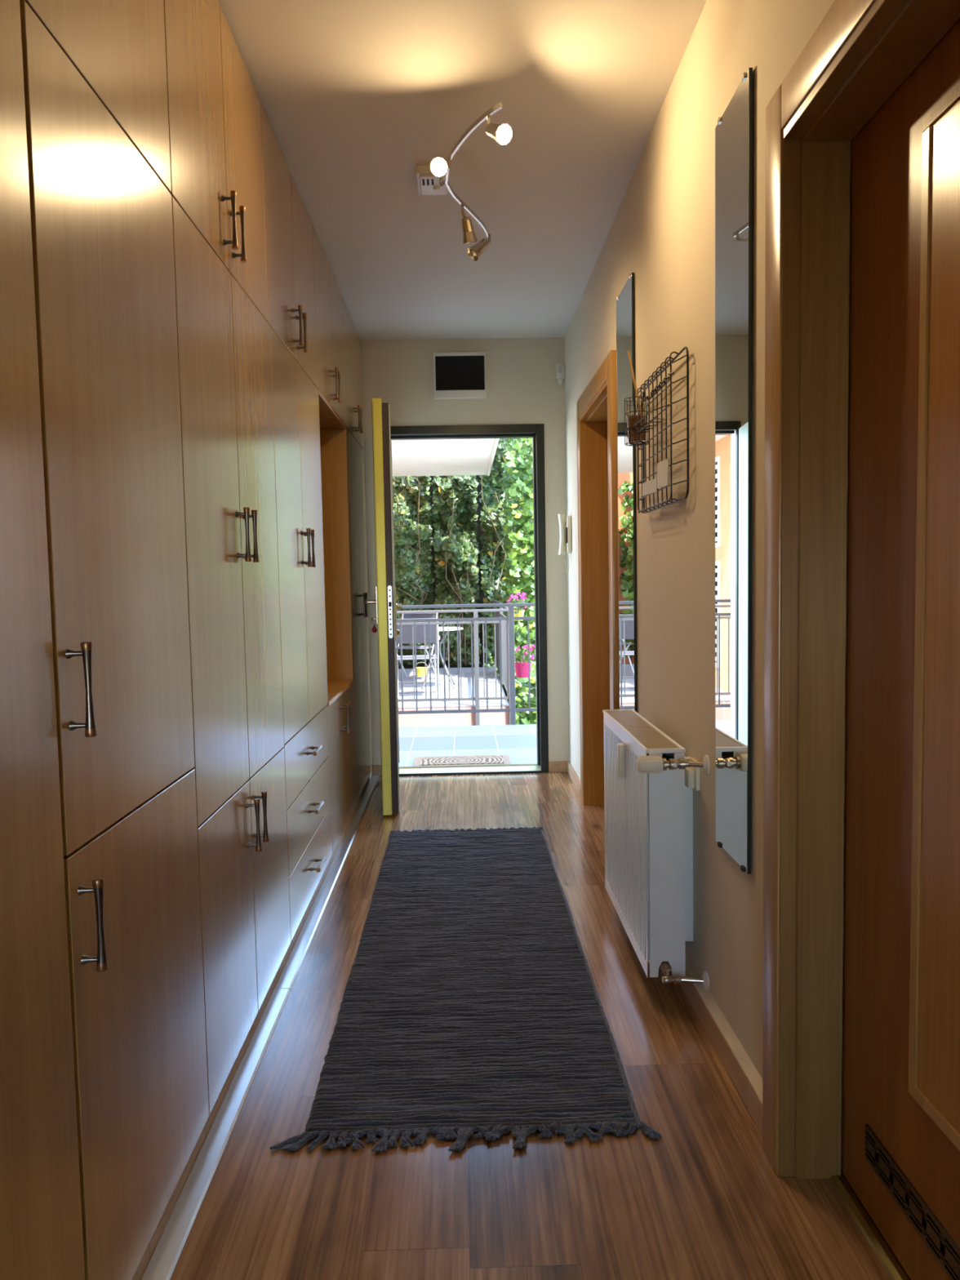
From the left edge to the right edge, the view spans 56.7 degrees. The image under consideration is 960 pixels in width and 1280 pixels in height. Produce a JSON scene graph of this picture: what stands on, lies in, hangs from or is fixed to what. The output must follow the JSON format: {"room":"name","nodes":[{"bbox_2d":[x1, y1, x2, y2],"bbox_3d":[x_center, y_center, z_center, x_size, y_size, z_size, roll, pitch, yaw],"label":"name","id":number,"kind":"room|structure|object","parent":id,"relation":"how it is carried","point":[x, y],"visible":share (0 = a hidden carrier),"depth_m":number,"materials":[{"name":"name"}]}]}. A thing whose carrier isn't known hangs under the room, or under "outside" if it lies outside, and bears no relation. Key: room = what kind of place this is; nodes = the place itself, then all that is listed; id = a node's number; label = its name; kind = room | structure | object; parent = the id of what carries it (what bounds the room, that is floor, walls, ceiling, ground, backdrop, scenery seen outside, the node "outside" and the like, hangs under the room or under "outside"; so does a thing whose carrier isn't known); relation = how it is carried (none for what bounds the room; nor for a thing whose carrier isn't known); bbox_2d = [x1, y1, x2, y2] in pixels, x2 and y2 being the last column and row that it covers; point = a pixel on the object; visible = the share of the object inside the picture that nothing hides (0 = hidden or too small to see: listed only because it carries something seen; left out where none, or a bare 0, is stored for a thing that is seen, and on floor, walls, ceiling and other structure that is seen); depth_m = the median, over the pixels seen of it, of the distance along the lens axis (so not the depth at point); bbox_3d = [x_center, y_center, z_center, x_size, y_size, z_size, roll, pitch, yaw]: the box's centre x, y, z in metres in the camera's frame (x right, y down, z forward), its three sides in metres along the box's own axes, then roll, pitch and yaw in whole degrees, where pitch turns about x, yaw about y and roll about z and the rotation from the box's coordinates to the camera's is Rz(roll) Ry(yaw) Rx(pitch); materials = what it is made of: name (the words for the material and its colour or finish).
{"room":"home entrance hallway","nodes":[
{"label":"home entrance hallway","id":0,"kind":"room"},
{"bbox_2d":[391,438,496,476],"bbox_3d":[-0.865,-2.301,10.779,2.018,0.180,3.850,-1,4,-1],"label":"awning","id":1,"kind":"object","parent":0,"point":[430,457],"depth_m":10.80,"materials":[{"name":"white paint"}]},
{"bbox_2d":[487,438,499,475],"bbox_3d":[0.158,-2.337,10.808,0.030,0.230,3.870,-1,4,-1],"label":"trim","id":2,"kind":"structure","parent":1,"relation":"attached to","point":[497,439],"depth_m":10.63,"materials":[{"name":"white paint"}]},
{"bbox_2d":[392,438,507,668],"bbox_3d":[0.774,-1.339,13.810,4.260,4.650,0.200,-1,4,-1],"label":"wall","id":3,"kind":"structure","parent":0,"point":[478,488],"depth_m":13.71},
{"bbox_2d":[392,475,434,666],"bbox_3d":[-1.014,-1.519,13.284,0.650,3.876,0.692,-1,4,-1],"label":"ivy hedge","id":4,"kind":"object","parent":3,"relation":"attached to","point":[412,530],"visible":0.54,"depth_m":13.20,"materials":[{"name":"green plant"}]},
{"bbox_2d":[431,475,481,666],"bbox_3d":[-0.364,-1.540,13.296,0.726,3.858,0.680,-1,4,-1],"label":"ivy hedge","id":5,"kind":"object","parent":3,"relation":"attached to","point":[455,555],"visible":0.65,"depth_m":13.30,"materials":[{"name":"green plant"}]},
{"bbox_2d":[478,438,529,696],"bbox_3d":[0.607,-1.274,13.315,1.240,4.412,0.728,-1,4,-1],"label":"ivy hedge","id":6,"kind":"object","parent":3,"relation":"attached to","point":[492,579],"visible":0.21,"depth_m":13.39,"materials":[{"name":"green plant"}]},
{"bbox_2d":[398,666,509,707],"bbox_3d":[-0.780,0.752,11.037,2.078,0.410,3.950,-1,4,-1],"label":"floor","id":7,"kind":"structure","parent":0,"point":[466,673],"depth_m":10.53,"materials":[{"name":"tile"}]},
{"bbox_2d":[396,613,437,683],"bbox_3d":[-0.840,0.089,11.367,0.545,0.870,0.542,0,4,16],"label":"garden chair","id":8,"kind":"object","parent":7,"relation":"on","point":[407,615],"visible":0.29,"depth_m":11.53,"materials":[{"name":"silver metal"}]},
{"bbox_2d":[395,617,439,698],"bbox_3d":[-0.709,0.188,9.873,0.545,0.870,0.542,-1,4,-5],"label":"garden chair","id":9,"kind":"object","parent":7,"relation":"on","point":[406,630],"visible":0.44,"depth_m":9.66,"materials":[{"name":"silver metal"}]},
{"bbox_2d":[414,662,427,676],"bbox_3d":[-0.786,0.390,11.940,0.176,0.190,0.176,-1,4,-1],"label":"bucket","id":10,"kind":"object","parent":7,"relation":"on","point":[420,670],"visible":0.8,"depth_m":11.88,"materials":[{"name":"yellow metal"}]},
{"bbox_2d":[421,626,462,689],"bbox_3d":[-0.503,0.213,10.630,0.620,0.709,0.620,-1,4,-1],"label":"garden table","id":11,"kind":"object","parent":7,"relation":"on","point":[440,628],"visible":0.66,"depth_m":10.55,"materials":[{"name":"grey paint"}]},
{"bbox_2d":[398,706,509,727],"bbox_3d":[-0.731,1.016,9.062,2.088,0.650,0.023,-1,4,-1],"label":"trim","id":12,"kind":"structure","parent":7,"relation":"attached to","point":[495,717],"depth_m":9.04,"materials":[{"name":"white stone"}]},
{"bbox_2d":[396,608,510,725],"bbox_3d":[-0.719,0.300,8.978,2.102,1.190,0.045,-1,4,-1],"label":"balcony railing","id":13,"kind":"object","parent":12,"relation":"attached to","point":[477,698],"visible":0.39,"depth_m":8.97,"materials":[{"name":"grey metal"}]},
{"bbox_2d":[493,600,508,691],"bbox_3d":[0.267,0.039,10.986,0.044,0.979,3.900,-1,4,-1],"label":"balcony railing","id":14,"kind":"object","parent":7,"relation":"on","point":[496,614],"visible":0.59,"depth_m":10.77,"materials":[{"name":"grey metal"}]},
{"bbox_2d":[217,0,706,340],"bbox_3d":[-0.100,-1.623,1.703,2.470,0.150,7.620,-1,4,-1],"label":"ceiling","id":15,"kind":"structure","parent":0,"point":[354,95],"depth_m":2.84,"materials":[{"name":"paint"}]},
{"bbox_2d":[416,102,512,261],"bbox_3d":[-0.068,-1.530,3.027,0.300,0.215,1.033,-1,4,-1],"label":"ceiling lamp","id":16,"kind":"object","parent":15,"relation":"attached to","point":[432,179],"visible":1,"depth_m":3.08,"materials":[{"name":"silver metal"}]},
{"bbox_2d":[360,337,568,775],"bbox_3d":[-0.302,-0.487,5.474,1.970,2.620,0.200,-1,4,-1],"label":"wall","id":17,"kind":"structure","parent":0,"point":[522,387],"depth_m":5.32,"materials":[{"name":"paint"}]},
{"bbox_2d":[342,297,364,449],"bbox_3d":[-0.951,-1.417,4.854,0.595,0.640,0.854,-1,4,-1],"label":"upper cabinet","id":18,"kind":"object","parent":17,"relation":"attached to","point":[352,346],"visible":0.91,"depth_m":4.80,"materials":[{"name":"brown wood"}]},
{"bbox_2d":[364,398,402,815],"bbox_3d":[-0.528,-0.178,4.866,0.192,2.075,0.885,-1,4,-6],"label":"entrance door","id":19,"kind":"structure","parent":17,"relation":"in","point":[387,606],"depth_m":4.44,"materials":[{"name":"yellow wood"}]},
{"bbox_2d":[371,617,377,632],"bbox_3d":[-0.536,-0.076,4.505,0.027,0.078,0.027,-1,4,-1],"label":"key","id":20,"kind":"object","parent":19,"relation":"in","point":[374,629],"visible":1,"depth_m":4.50,"materials":[{"name":"metal"}]},
{"bbox_2d":[432,351,486,399],"bbox_3d":[-0.120,-1.572,5.290,0.312,0.267,0.030,-1,4,-1],"label":"box","id":21,"kind":"object","parent":17,"relation":"attached to","point":[456,375],"visible":1,"depth_m":5.28,"materials":[{"name":"white plastic"}]},
{"bbox_2d":[390,423,548,776],"bbox_3d":[-0.077,-0.236,5.465,0.958,2.112,0.182,-1,4,-1],"label":"frame","id":22,"kind":"object","parent":17,"relation":"attached to","point":[535,432],"visible":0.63,"depth_m":5.40,"materials":[{"name":"black metal"}]},
{"bbox_2d":[373,760,567,776],"bbox_3d":[-0.053,0.789,5.459,1.205,0.068,0.014,-1,4,-1],"label":"baseboard","id":23,"kind":"structure","parent":17,"relation":"attached to","point":[553,766],"depth_m":5.46,"materials":[{"name":"brown wood"}]},
{"bbox_2d":[555,364,565,385],"bbox_3d":[0.480,-1.577,5.288,0.052,0.120,0.058,-1,4,-1],"label":"sensor","id":24,"kind":"object","parent":17,"relation":"attached to","point":[560,368],"visible":1,"depth_m":5.26,"materials":[{"name":"white plastic"}]},
{"bbox_2d":[398,724,537,766],"bbox_3d":[-0.110,0.832,6.460,3.200,0.148,1.660,-1,4,-1],"label":"floor","id":25,"kind":"structure","parent":0,"point":[518,742],"depth_m":6.55,"materials":[{"name":"blue tile"}]},
{"bbox_2d":[413,755,511,766],"bbox_3d":[-0.118,0.792,5.825,0.630,0.014,0.320,-1,4,-1],"label":"door mat","id":26,"kind":"object","parent":25,"relation":"on","point":[474,759],"visible":0.79,"depth_m":5.80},
{"bbox_2d":[396,602,536,724],"bbox_3d":[-0.138,0.205,7.269,3.000,0.994,0.045,-1,4,-1],"label":"balcony railing","id":27,"kind":"object","parent":25,"relation":"on","point":[511,618],"visible":0.33,"depth_m":7.25,"materials":[{"name":"grey metal"}]},
{"bbox_2d":[506,591,528,620],"bbox_3d":[0.310,-0.278,7.356,0.165,0.235,0.152,-5,5,-42],"label":"flower pot","id":28,"kind":"object","parent":27,"relation":"hanging from","point":[520,611],"visible":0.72,"depth_m":7.32,"materials":[{"name":"plastic"}]},
{"bbox_2d":[514,644,535,677],"bbox_3d":[0.364,0.171,7.384,0.211,0.274,0.191,-1,4,-1],"label":"flower pot","id":29,"kind":"object","parent":27,"relation":"hanging from","point":[522,666],"visible":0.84,"depth_m":7.34,"materials":[{"name":"plastic"}]},
{"bbox_2d":[170,772,911,1279],"bbox_3d":[-0.048,1.132,1.790,2.470,0.120,7.420,-1,4,-1],"label":"floor","id":30,"kind":"structure","parent":0,"point":[704,1199],"depth_m":1.78,"materials":[{"name":"brown wood"}]},
{"bbox_2d":[0,0,84,1279],"bbox_3d":[-0.863,-0.174,0.741,0.560,2.565,0.937,-1,4,-1],"label":"tall cabinet","id":31,"kind":"object","parent":30,"relation":"on","point":[42,1237],"visible":1,"depth_m":1.15,"materials":[{"name":"brown wood"}]},
{"bbox_2d":[19,0,208,1279],"bbox_3d":[-0.856,0.092,1.540,0.595,1.925,0.609,-1,4,-1],"label":"wardrobe","id":32,"kind":"object","parent":30,"relation":"on","point":[102,224],"visible":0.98,"depth_m":1.45,"materials":[{"name":"brown wood"}]},
{"bbox_2d":[24,0,171,192],"bbox_3d":[-0.880,-1.187,1.453,0.595,0.640,0.609,-1,4,-1],"label":"upper cabinet","id":33,"kind":"object","parent":32,"relation":"on","point":[117,47],"visible":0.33,"depth_m":1.54,"materials":[{"name":"brown wood"}]},
{"bbox_2d":[171,195,290,1115],"bbox_3d":[-0.872,0.041,2.303,0.595,1.925,0.918,-1,4,-1],"label":"wardrobe","id":34,"kind":"object","parent":30,"relation":"on","point":[224,340],"visible":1,"depth_m":2.17,"materials":[{"name":"brown wood"}]},
{"bbox_2d":[163,0,267,320],"bbox_3d":[-0.895,-1.238,2.200,0.595,0.640,0.886,-1,4,-1],"label":"upper cabinet","id":35,"kind":"object","parent":34,"relation":"on","point":[215,120],"visible":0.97,"depth_m":2.13,"materials":[{"name":"brown wood"}]},
{"bbox_2d":[132,772,371,1279],"bbox_3d":[-0.625,0.984,2.901,0.034,0.046,5.077,-1,4,-1],"label":"plinth","id":36,"kind":"object","parent":30,"relation":"on","point":[144,1264],"visible":0.36,"depth_m":2.05,"materials":[{"name":"beige wood"}]},
{"bbox_2d":[141,774,379,1279],"bbox_3d":[-0.583,1.001,2.903,0.046,0.009,5.080,-1,4,-1],"label":"baseboard","id":37,"kind":"object","parent":30,"relation":"on","point":[162,1264],"visible":1,"depth_m":2.07,"materials":[{"name":"metal"}]},
{"bbox_2d":[270,326,332,942],"bbox_3d":[-0.891,-0.021,3.219,0.595,1.925,0.917,-1,4,-1],"label":"wardrobe","id":38,"kind":"object","parent":30,"relation":"on","point":[295,400],"visible":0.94,"depth_m":3.12,"materials":[{"name":"brown wood"}]},
{"bbox_2d":[260,102,317,386],"bbox_3d":[-0.914,-1.299,3.101,0.595,0.640,0.919,-1,4,-1],"label":"upper cabinet","id":39,"kind":"object","parent":38,"relation":"on","point":[288,226],"visible":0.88,"depth_m":3.00,"materials":[{"name":"brown wood"}]},
{"bbox_2d":[326,679,356,853],"bbox_3d":[-0.898,0.557,4.154,0.595,0.645,0.869,-1,4,-1],"label":"base cabinet","id":40,"kind":"object","parent":30,"relation":"on","point":[340,704],"visible":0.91,"depth_m":4.10,"materials":[{"name":"brown wood"}]},
{"bbox_2d":[326,679,354,706],"bbox_3d":[-0.919,0.245,4.133,0.564,0.019,0.867,-1,4,-1],"label":"countertop","id":41,"kind":"structure","parent":40,"relation":"on","point":[335,688],"depth_m":4.21,"materials":[{"name":"brown wood"}]},
{"bbox_2d":[318,390,353,679],"bbox_3d":[-0.928,-0.403,4.089,0.550,1.278,0.868,-1,4,-1],"label":"open niche","id":42,"kind":"object","parent":41,"relation":"on","point":[333,437],"visible":0.24,"depth_m":4.50,"materials":[{"name":"brown wood"}]},
{"bbox_2d":[312,226,345,424],"bbox_3d":[-0.933,-1.359,3.994,0.595,0.640,0.869,-1,4,-1],"label":"upper cabinet","id":43,"kind":"object","parent":42,"relation":"on","point":[327,295],"visible":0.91,"depth_m":3.92,"materials":[{"name":"brown wood"}]},
{"bbox_2d":[346,427,372,801],"bbox_3d":[-0.927,-0.139,4.957,0.595,1.925,0.822,-1,4,-1],"label":"tall cabinet","id":44,"kind":"object","parent":30,"relation":"on","point":[355,453],"visible":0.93,"depth_m":4.91,"materials":[{"name":"brown wood"}]},
{"bbox_2d":[269,826,662,1152],"bbox_3d":[-0.053,0.978,3.035,0.829,0.018,2.381,-1,4,-1],"label":"runner rug","id":45,"kind":"object","parent":30,"relation":"on","point":[471,1002],"visible":1,"depth_m":2.42,"materials":[{"name":"grey fabric"}]},
{"bbox_2d":[829,1174,909,1279],"bbox_3d":[0.710,1.084,1.336,0.028,0.008,0.830,-1,4,-1],"label":"threshold strip","id":46,"kind":"object","parent":30,"relation":"on","point":[886,1258],"visible":1,"depth_m":1.60,"materials":[{"name":"gold metal"}]},
{"bbox_2d":[564,0,959,1168],"bbox_3d":[0.680,-0.255,1.801,0.160,2.620,7.200,-1,4,-1],"label":"wall","id":47,"kind":"structure","parent":0,"point":[662,230],"depth_m":2.42,"materials":[{"name":"beige paint"}]},
{"bbox_2d":[557,514,572,572],"bbox_3d":[0.492,-0.562,5.168,0.072,0.339,0.106,-1,4,-1],"label":"intercom","id":48,"kind":"object","parent":47,"relation":"attached to","point":[566,546],"visible":1,"depth_m":5.16,"materials":[{"name":"beige plastic"}]},
{"bbox_2d":[576,350,618,805],"bbox_3d":[0.620,-0.153,4.163,0.177,2.098,1.056,-1,4,-1],"label":"room door","id":49,"kind":"structure","parent":47,"relation":"in","point":[597,406],"depth_m":4.56,"materials":[{"name":"orange wood"}]},
{"bbox_2d":[616,272,636,711],"bbox_3d":[0.557,-0.438,3.393,0.016,1.778,0.325,-1,4,-1],"label":"wall mirror","id":50,"kind":"object","parent":47,"relation":"attached to","point":[625,300],"visible":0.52,"depth_m":3.37,"materials":[{"name":"grey mirror"}]},
{"bbox_2d":[602,709,710,991],"bbox_3d":[0.508,0.596,2.746,0.186,0.652,0.810,-1,4,-1],"label":"radiator","id":51,"kind":"object","parent":47,"relation":"attached to","point":[648,812],"visible":1,"depth_m":2.46,"materials":[{"name":"white metal"}]},
{"bbox_2d":[617,742,625,778],"bbox_3d":[0.433,0.370,2.731,0.020,0.105,0.036,-1,4,-1],"label":"meter","id":52,"kind":"object","parent":51,"relation":"attached to","point":[620,746],"visible":1,"depth_m":2.71,"materials":[{"name":"beige plastic"}]},
{"bbox_2d":[606,710,678,749],"bbox_3d":[0.492,0.275,2.761,0.091,0.006,0.714,-1,4,-1],"label":"grille","id":53,"kind":"object","parent":51,"relation":"attached to","point":[642,734],"depth_m":2.70,"materials":[{"name":"white metal"}]},
{"bbox_2d":[624,346,688,513],"bbox_3d":[0.512,-0.613,2.705,0.097,0.418,0.598,-1,4,-1],"label":"organizer","id":54,"kind":"object","parent":47,"relation":"attached to","point":[642,447],"visible":0.89,"depth_m":2.65,"materials":[{"name":"black metal"}]},
{"bbox_2d":[626,401,646,444],"bbox_3d":[0.499,-0.689,2.831,0.068,0.126,0.068,-1,4,-1],"label":"glass jar","id":55,"kind":"object","parent":54,"relation":"in","point":[634,416],"visible":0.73,"depth_m":2.81,"materials":[{"name":"clear glass"}]},
{"bbox_2d":[626,351,638,401],"bbox_3d":[0.491,-0.820,2.827,0.044,0.196,0.007,0,4,14],"label":"wooden stick","id":56,"kind":"object","parent":55,"relation":"in","point":[628,353],"visible":0.73,"depth_m":2.82,"materials":[{"name":"brown wood"}]},
{"bbox_2d":[624,396,648,445],"bbox_3d":[0.501,-0.701,2.830,0.083,0.157,0.079,-1,4,-1],"label":"basket","id":57,"kind":"object","parent":54,"relation":"on","point":[646,442],"depth_m":2.81,"materials":[{"name":"black metal"}]},
{"bbox_2d":[642,477,657,496],"bbox_3d":[0.530,-0.477,2.781,0.002,0.047,0.211,-1,4,-1],"label":"card","id":58,"kind":"object","parent":54,"relation":"in","point":[650,486],"visible":1,"depth_m":2.77,"materials":[{"name":"grey paper"}]},
{"bbox_2d":[657,457,668,488],"bbox_3d":[0.533,-0.485,2.595,0.002,0.079,0.142,-1,4,-1],"label":"card","id":59,"kind":"object","parent":54,"relation":"in","point":[662,466],"visible":1,"depth_m":2.59,"materials":[{"name":"grey paper"}]},
{"bbox_2d":[567,760,762,1135],"bbox_3d":[0.574,0.897,3.657,0.026,0.072,3.621,-1,4,-1],"label":"baseboard","id":60,"kind":"structure","parent":47,"relation":"attached to","point":[745,1089],"depth_m":2.16,"materials":[{"name":"brown wood"}]},
{"bbox_2d":[684,757,699,791],"bbox_3d":[0.585,0.373,2.469,0.028,0.080,0.080,-1,4,-1],"label":"wall socket","id":61,"kind":"object","parent":47,"relation":"attached to","point":[691,773],"visible":0.83,"depth_m":2.44,"materials":[{"name":"beige plastic"}]},
{"bbox_2d":[684,951,762,1102],"bbox_3d":[0.593,0.917,2.764,0.024,0.010,1.835,-1,4,-1],"label":"trim","id":62,"kind":"structure","parent":47,"relation":"attached to","point":[737,1048],"depth_m":2.17,"materials":[{"name":"beige paint"}]},
{"bbox_2d":[715,67,752,874],"bbox_3d":[0.585,-0.350,2.062,0.016,1.743,0.253,-1,4,-1],"label":"wall mirror","id":63,"kind":"object","parent":47,"relation":"attached to","point":[734,129],"visible":1,"depth_m":2.04,"materials":[{"name":"grey mirror"}]},
{"bbox_2d":[762,0,959,1279],"bbox_3d":[0.660,0.051,1.265,0.166,2.083,1.026,-1,4,-1],"label":"room door","id":64,"kind":"structure","parent":47,"relation":"in","point":[901,1117],"depth_m":1.56,"materials":[{"name":"orange wood"}]},
{"bbox_2d":[864,1124,959,1279],"bbox_3d":[0.717,0.940,1.397,0.004,0.064,0.490,-1,4,-1],"label":"vent grille","id":65,"kind":"object","parent":64,"relation":"attached to","point":[937,1237],"depth_m":1.47,"materials":[{"name":"wood"}]},
{"label":"outside","id":66,"kind":"structure","parent":0,"visible":0},
{"bbox_3d":[0.017,1.992,1.138,16.000,0.250,30.000,-1,4,-1],"label":"ground","id":67,"kind":"structure","parent":66,"visible":0},
{"bbox_2d":[499,438,535,724],"bbox_3d":[0.731,-0.965,11.631,0.874,4.204,1.598,-1,4,-1],"label":"climbing plant","id":68,"kind":"object","parent":67,"relation":"on","point":[518,524],"visible":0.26,"depth_m":11.06,"materials":[{"name":"green plant"}]},
{"bbox_2d":[516,666,536,724],"bbox_3d":[0.673,0.780,9.491,0.561,1.015,0.694,-1,4,-1],"label":"bush","id":69,"kind":"object","parent":67,"relation":"on","point":[524,717],"visible":0.16,"depth_m":9.27,"materials":[{"name":"green plant"}]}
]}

